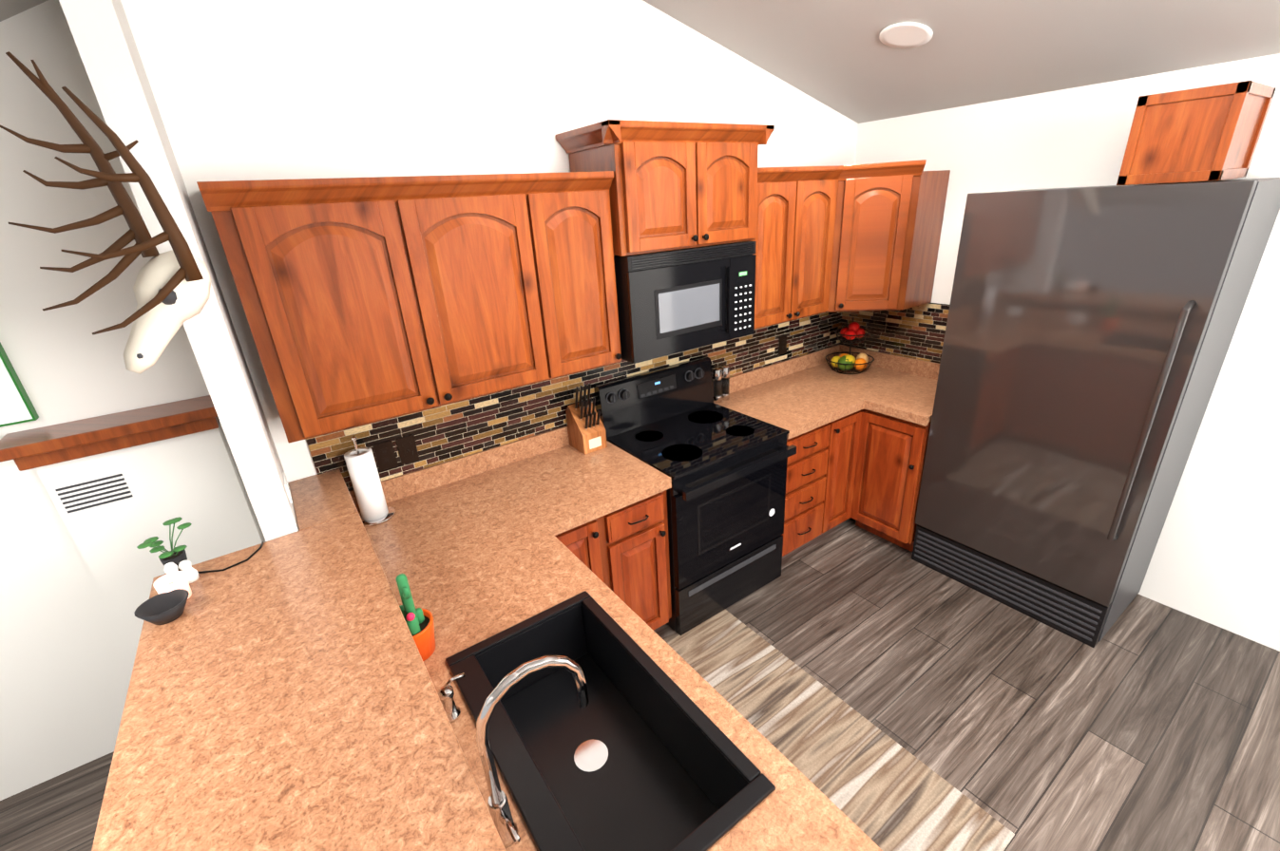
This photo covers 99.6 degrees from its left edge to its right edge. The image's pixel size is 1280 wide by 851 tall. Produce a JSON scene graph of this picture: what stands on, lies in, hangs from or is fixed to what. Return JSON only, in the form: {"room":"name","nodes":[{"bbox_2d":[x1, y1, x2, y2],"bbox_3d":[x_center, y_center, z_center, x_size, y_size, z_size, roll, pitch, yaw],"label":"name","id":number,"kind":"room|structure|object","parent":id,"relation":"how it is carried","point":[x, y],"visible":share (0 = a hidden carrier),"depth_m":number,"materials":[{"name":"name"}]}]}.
{"room":"kitchen","nodes":[
{"label":"kitchen","id":0,"kind":"room"},
{"bbox_2d":[0,0,48,21],"bbox_3d":[-0.958,0.096,-0.704,1.980,1.109,5.610,-18,26,-31],"label":"ceiling","id":1,"kind":"structure","parent":0,"point":[9,9],"depth_m":1.60,"materials":[{"name":"grey paint"}]},
{"bbox_2d":[0,0,268,801],"bbox_3d":[-2.500,0.090,1.727,1.980,2.900,0.100,-18,26,-31],"label":"wall","id":2,"kind":"structure","parent":0,"point":[67,655],"depth_m":1.94,"materials":[{"name":"white paint"}]},
{"bbox_2d":[0,343,38,427],"bbox_3d":[-2.178,-0.423,1.688,0.115,0.900,0.042,-18,26,-31],"label":"picture","id":3,"kind":"object","parent":2,"relation":"attached to","point":[16,406],"visible":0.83,"depth_m":1.83,"materials":[{"name":"green"}]},
{"bbox_2d":[58,0,298,540],"bbox_3d":[-1.347,-0.789,1.462,0.090,2.348,0.438,-18,26,-31],"label":"wall column","id":4,"kind":"structure","parent":0,"point":[105,44],"depth_m":1.47,"materials":[{"name":"white paint"}]},
{"bbox_2d":[0,51,210,373],"bbox_3d":[-1.221,-0.455,1.226,0.322,0.670,0.193,-18,26,-31],"label":"skull","id":5,"kind":"object","parent":4,"relation":"attached to","point":[171,289],"visible":1,"depth_m":1.25,"materials":[{"name":"beige"}]},
{"bbox_2d":[282,472,292,503],"bbox_3d":[-1.221,0.214,1.873,0.008,0.072,0.120,-18,26,-31],"label":"outlet","id":6,"kind":"object","parent":4,"relation":"attached to","point":[286,485],"visible":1,"depth_m":1.84,"materials":[{"name":"white plastic"}]},
{"bbox_2d":[269,495,299,540],"bbox_3d":[-0.536,1.144,1.268,0.190,1.080,2.758,-18,26,-31],"label":"wall","id":7,"kind":"structure","parent":0,"point":[296,524],"depth_m":1.86,"materials":[{"name":"white paint"}]},
{"bbox_2d":[91,469,505,850],"bbox_3d":[-0.650,0.652,1.002,0.550,0.040,2.758,-18,26,-31],"label":"bar","id":8,"kind":"object","parent":7,"relation":"on","point":[281,695],"visible":0.9,"depth_m":1.09,"materials":[{"name":"laminate"}]},
{"bbox_2d":[133,589,189,625],"bbox_3d":[-1.227,0.478,1.398,0.110,0.045,0.110,-18,26,-31],"label":"bowl","id":9,"kind":"object","parent":8,"relation":"on","point":[162,608],"visible":1,"depth_m":1.40,"materials":[{"name":"black ceramic"}]},
{"bbox_2d":[136,516,191,571],"bbox_3d":[-1.365,0.359,1.580,0.120,0.140,0.133,-18,26,-31],"label":"plant","id":10,"kind":"object","parent":8,"relation":"on","point":[177,556],"visible":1,"depth_m":1.58,"materials":[{"name":"green plant"}]},
{"bbox_2d":[152,571,191,599],"bbox_3d":[-1.262,0.442,1.464,0.068,0.065,0.068,-18,26,-31],"label":"candle","id":11,"kind":"object","parent":8,"relation":"on","point":[170,582],"visible":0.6,"depth_m":1.46,"materials":[{"name":"wax"}]},
{"bbox_2d":[163,560,199,583],"bbox_3d":[-1.291,0.410,1.518,0.065,0.085,0.064,-18,26,-31],"label":"figurines","id":12,"kind":"object","parent":8,"relation":"on","point":[189,571],"visible":0.65,"depth_m":1.52,"materials":[{"name":"white ceramic"}]},
{"bbox_2d":[197,541,263,573],"bbox_3d":[-1.247,0.410,1.616,0.212,0.005,0.100,-18,26,-31],"label":"cord","id":13,"kind":"object","parent":8,"relation":"on","point":[244,561],"visible":0.83,"depth_m":1.60,"materials":[{"name":"black rubber"}]},
{"bbox_2d":[120,0,858,487],"bbox_3d":[-0.025,-0.830,2.794,3.640,3.500,0.100,-18,26,-31],"label":"wall","id":14,"kind":"structure","parent":0,"point":[271,89],"depth_m":2.00,"materials":[{"name":"white paint"}]},
{"bbox_2d":[201,184,569,443],"bbox_3d":[-0.855,-0.455,2.018,1.006,0.732,0.335,-18,26,-31],"label":"upper cabinet","id":15,"kind":"object","parent":14,"relation":"attached to","point":[370,300],"depth_m":1.83,"materials":[{"name":"brown wood"}]},
{"bbox_2d":[305,311,842,491],"bbox_3d":[0.074,-0.316,2.985,3.344,0.362,0.008,-18,26,-31],"label":"backsplash","id":16,"kind":"structure","parent":14,"relation":"attached to","point":[453,431],"depth_m":2.58,"materials":[{"name":"tile"}]},
{"bbox_2d":[372,439,398,471],"bbox_3d":[-1.071,0.127,2.275,0.074,0.120,0.008,-18,26,-31],"label":"electrical outlet","id":17,"kind":"object","parent":16,"relation":"attached to","point":[385,455],"visible":1,"depth_m":2.27,"materials":[{"name":"brown plastic"}]},
{"bbox_2d":[395,434,419,464],"bbox_3d":[-0.997,0.104,2.320,0.074,0.120,0.012,-18,26,-31],"label":"light switch","id":18,"kind":"object","parent":16,"relation":"attached to","point":[407,448],"visible":1,"depth_m":2.32,"materials":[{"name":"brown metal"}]},
{"bbox_2d":[778,335,786,355],"bbox_3d":[0.936,-0.527,3.544,0.074,0.120,0.008,-18,26,-31],"label":"electrical outlet","id":19,"kind":"object","parent":16,"relation":"attached to","point":[782,345],"visible":1,"depth_m":3.54,"materials":[{"name":"brown plastic"}]},
{"bbox_2d":[546,180,621,375],"bbox_3d":[-0.367,-0.613,2.327,0.422,0.732,0.335,-18,26,-31],"label":"upper cabinet","id":20,"kind":"object","parent":14,"relation":"attached to","point":[582,228],"depth_m":2.22,"materials":[{"name":"brown wood"}]},
{"bbox_2d":[561,131,766,256],"bbox_3d":[0.129,-1.059,2.497,0.786,0.436,0.395,-18,26,-31],"label":"upper cabinet","id":21,"kind":"object","parent":14,"relation":"attached to","point":[669,192],"depth_m":2.29,"materials":[{"name":"brown wood"}]},
{"bbox_2d":[613,241,756,363],"bbox_3d":[0.166,-0.638,2.658,0.756,0.456,0.427,-18,26,-31],"label":"over-the-range microwave","id":22,"kind":"object","parent":21,"relation":"attached to","point":[673,301],"visible":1,"depth_m":2.47,"materials":[{"name":"black metal"}]},
{"bbox_2d":[754,172,831,329],"bbox_3d":[0.729,-0.968,3.021,0.678,0.732,0.335,-18,26,-31],"label":"upper cabinet","id":23,"kind":"object","parent":14,"relation":"attached to","point":[792,257],"depth_m":2.88,"materials":[{"name":"brown wood"}]},
{"bbox_2d":[823,169,880,312],"bbox_3d":[1.272,-1.007,3.034,0.364,0.736,0.299,-18,26,-31],"label":"upper cabinet","id":24,"kind":"object","parent":14,"relation":"attached to","point":[853,195],"depth_m":3.04,"materials":[{"name":"brown wood"}]},
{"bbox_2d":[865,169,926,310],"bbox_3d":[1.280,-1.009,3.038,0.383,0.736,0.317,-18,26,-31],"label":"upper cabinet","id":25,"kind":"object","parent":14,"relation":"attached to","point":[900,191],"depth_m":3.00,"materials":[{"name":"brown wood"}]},
{"bbox_2d":[0,517,1279,850],"bbox_3d":[0.657,1.736,1.139,5.650,0.050,5.650,-18,26,-31],"label":"floor","id":26,"kind":"structure","parent":0,"point":[1146,725],"depth_m":2.27,"materials":[{"name":"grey wood"}]},
{"bbox_2d":[35,425,264,653],"bbox_3d":[-1.869,0.668,2.287,0.520,1.334,0.092,-18,26,-31],"label":"wall","id":27,"kind":"structure","parent":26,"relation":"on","point":[115,508],"depth_m":2.10,"materials":[{"name":"white paint"}]},
{"bbox_2d":[0,395,219,471],"bbox_3d":[-1.881,0.024,1.966,0.610,0.100,0.210,-18,26,-31],"label":"mantel shelf","id":28,"kind":"object","parent":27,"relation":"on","point":[47,446],"visible":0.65,"depth_m":1.91,"materials":[{"name":"brown wood"}]},
{"bbox_2d":[554,490,671,630],"bbox_3d":[-0.295,0.668,2.656,0.667,0.872,0.624,-18,26,-31],"label":"base cabinet","id":29,"kind":"object","parent":26,"relation":"on","point":[626,548],"depth_m":2.42,"materials":[{"name":"brown wood"}]},
{"bbox_2d":[496,425,671,523],"bbox_3d":[-0.286,0.196,2.478,0.585,0.151,0.658,-18,26,-31],"label":"countertop","id":30,"kind":"structure","parent":29,"relation":"on","point":[593,486],"depth_m":2.47,"materials":[{"name":"laminate"}]},
{"bbox_2d":[565,383,607,455],"bbox_3d":[-0.269,-0.045,2.689,0.130,0.330,0.172,-18,26,-31],"label":"knife block","id":31,"kind":"object","parent":30,"relation":"on","point":[586,431],"visible":1,"depth_m":2.67,"materials":[{"name":"brown wood"}]},
{"bbox_2d":[348,447,882,850],"bbox_3d":[-0.199,0.659,1.344,0.690,0.151,2.758,-18,26,-31],"label":"countertop","id":32,"kind":"structure","parent":29,"relation":"on","point":[472,548],"depth_m":1.76,"materials":[{"name":"laminate"}]},
{"bbox_2d":[343,436,395,526],"bbox_3d":[-1.098,0.208,2.159,0.150,0.362,0.150,-18,26,-31],"label":"paper towel holder","id":33,"kind":"object","parent":32,"relation":"on","point":[374,508],"visible":0.92,"depth_m":2.14,"materials":[{"name":"white paper"}]},
{"bbox_2d":[395,573,435,661],"bbox_3d":[-0.637,0.520,1.476,0.124,0.255,0.124,-18,26,-31],"label":"cactus pot","id":34,"kind":"object","parent":32,"relation":"on","point":[419,621],"visible":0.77,"depth_m":1.47,"materials":[{"name":"orange ceramic"}]},
{"bbox_2d":[438,654,589,849],"bbox_3d":[-0.275,0.569,1.138,0.236,0.381,0.464,-18,26,-31],"label":"faucet","id":35,"kind":"object","parent":32,"relation":"on","point":[498,740],"depth_m":1.08,"materials":[{"name":"silver metal"}]},
{"bbox_2d":[438,591,775,850],"bbox_3d":[-0.158,0.631,1.252,0.510,0.596,0.785,-18,26,-31],"label":"sink","id":36,"kind":"object","parent":32,"relation":"in","point":[598,729],"visible":0.96,"depth_m":1.35,"materials":[{"name":"black"}]},
{"bbox_2d":[593,356,796,635],"bbox_3d":[0.311,0.343,2.932,0.760,1.192,0.707,-18,26,-31],"label":"range","id":37,"kind":"object","parent":26,"relation":"on","point":[724,468],"visible":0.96,"depth_m":2.78,"materials":[{"name":"black metal"}]},
{"bbox_2d":[782,408,866,556],"bbox_3d":[0.901,0.290,3.391,0.687,0.872,0.664,-18,26,-31],"label":"base cabinet","id":38,"kind":"object","parent":26,"relation":"on","point":[822,482],"depth_m":3.15,"materials":[{"name":"brown wood"}]},
{"bbox_2d":[712,344,926,439],"bbox_3d":[1.113,-0.257,3.364,1.295,0.151,0.658,-18,26,-31],"label":"countertop","id":39,"kind":"structure","parent":38,"relation":"on","point":[799,395],"depth_m":3.37,"materials":[{"name":"laminate"}]},
{"bbox_2d":[712,367,722,402],"bbox_3d":[0.460,-0.241,3.212,0.054,0.210,0.054,-18,26,-31],"label":"salt grinder","id":40,"kind":"object","parent":39,"relation":"on","point":[717,379],"visible":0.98,"depth_m":3.19,"materials":[{"name":"silver metal"}]},
{"bbox_2d":[721,364,729,401],"bbox_3d":[0.512,-0.258,3.245,0.054,0.210,0.054,-18,26,-31],"label":"pepper grinder","id":41,"kind":"object","parent":39,"relation":"on","point":[725,387],"visible":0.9,"depth_m":3.23,"materials":[{"name":"silver metal"}]},
{"bbox_2d":[825,314,874,374],"bbox_3d":[1.401,-0.548,3.593,0.308,0.378,0.308,-18,26,-31],"label":"fruit basket","id":42,"kind":"object","parent":39,"relation":"on","point":[845,361],"visible":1,"depth_m":3.55,"materials":[{"name":"multicoloured food"}]},
{"bbox_2d":[662,610,1014,850],"bbox_3d":[0.423,1.318,2.114,1.045,0.004,1.450,-18,26,-31],"label":"kitchen rug","id":43,"kind":"object","parent":26,"relation":"on","point":[882,791],"visible":0.3,"depth_m":2.14,"materials":[{"name":"beige fabric"}]},
{"bbox_2d":[855,409,931,552],"bbox_3d":[1.671,0.261,3.346,0.663,0.872,0.405,-18,26,-31],"label":"base cabinet","id":44,"kind":"object","parent":26,"relation":"on","point":[864,468],"depth_m":3.15,"materials":[{"name":"brown wood"}]},
{"bbox_2d":[865,361,939,426],"bbox_3d":[1.670,-0.200,3.142,0.646,0.151,0.355,-18,26,-31],"label":"countertop","id":45,"kind":"structure","parent":44,"relation":"on","point":[908,394],"depth_m":3.19,"materials":[{"name":"laminate"}]},
{"bbox_2d":[911,177,1279,648],"bbox_3d":[2.014,-0.071,2.619,0.682,2.000,0.900,-18,26,-31],"label":"fridge","id":46,"kind":"object","parent":26,"relation":"on","point":[1090,331],"visible":1,"depth_m":2.34,"materials":[{"name":"silver metal"}]},
{"bbox_2d":[1116,80,1276,185],"bbox_3d":[2.126,-1.105,2.076,0.410,0.305,0.290,-18,26,-31],"label":"crate","id":47,"kind":"object","parent":46,"relation":"on","point":[1207,133],"visible":1,"depth_m":1.97,"materials":[{"name":"brown wood"}]},
{"bbox_2d":[643,0,1279,123],"bbox_3d":[1.396,-1.184,0.369,3.640,1.046,5.260,-18,26,-31],"label":"ceiling","id":48,"kind":"structure","parent":0,"point":[839,56],"depth_m":2.31,"materials":[{"name":"grey paint"}]},
{"bbox_2d":[878,21,933,48],"bbox_3d":[1.132,-1.661,2.303,0.204,0.062,0.210,-18,26,-31],"label":"recessed light","id":49,"kind":"object","parent":48,"relation":"in","point":[906,35],"visible":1,"depth_m":2.30,"materials":[{"name":"white plastic"}]},
{"bbox_2d":[854,53,1279,651],"bbox_3d":[2.930,-0.165,1.897,0.100,2.620,5.260,-18,26,-31],"label":"wall","id":50,"kind":"structure","parent":0,"point":[1215,559],"depth_m":2.51,"materials":[{"name":"white paint"}]},
{"bbox_2d":[840,303,949,363],"bbox_3d":[1.727,-0.615,3.458,0.008,0.362,1.000,-18,26,-31],"label":"backsplash","id":51,"kind":"structure","parent":50,"relation":"attached to","point":[918,333],"depth_m":3.48,"materials":[{"name":"tile"}]},
{"bbox_2d":[911,170,950,307],"bbox_3d":[1.546,-1.094,3.205,0.306,0.736,0.305,-18,26,-31],"label":"upper cabinet","id":52,"kind":"object","parent":50,"relation":"attached to","point":[934,198],"depth_m":3.09,"materials":[{"name":"brown wood"}]}
]}

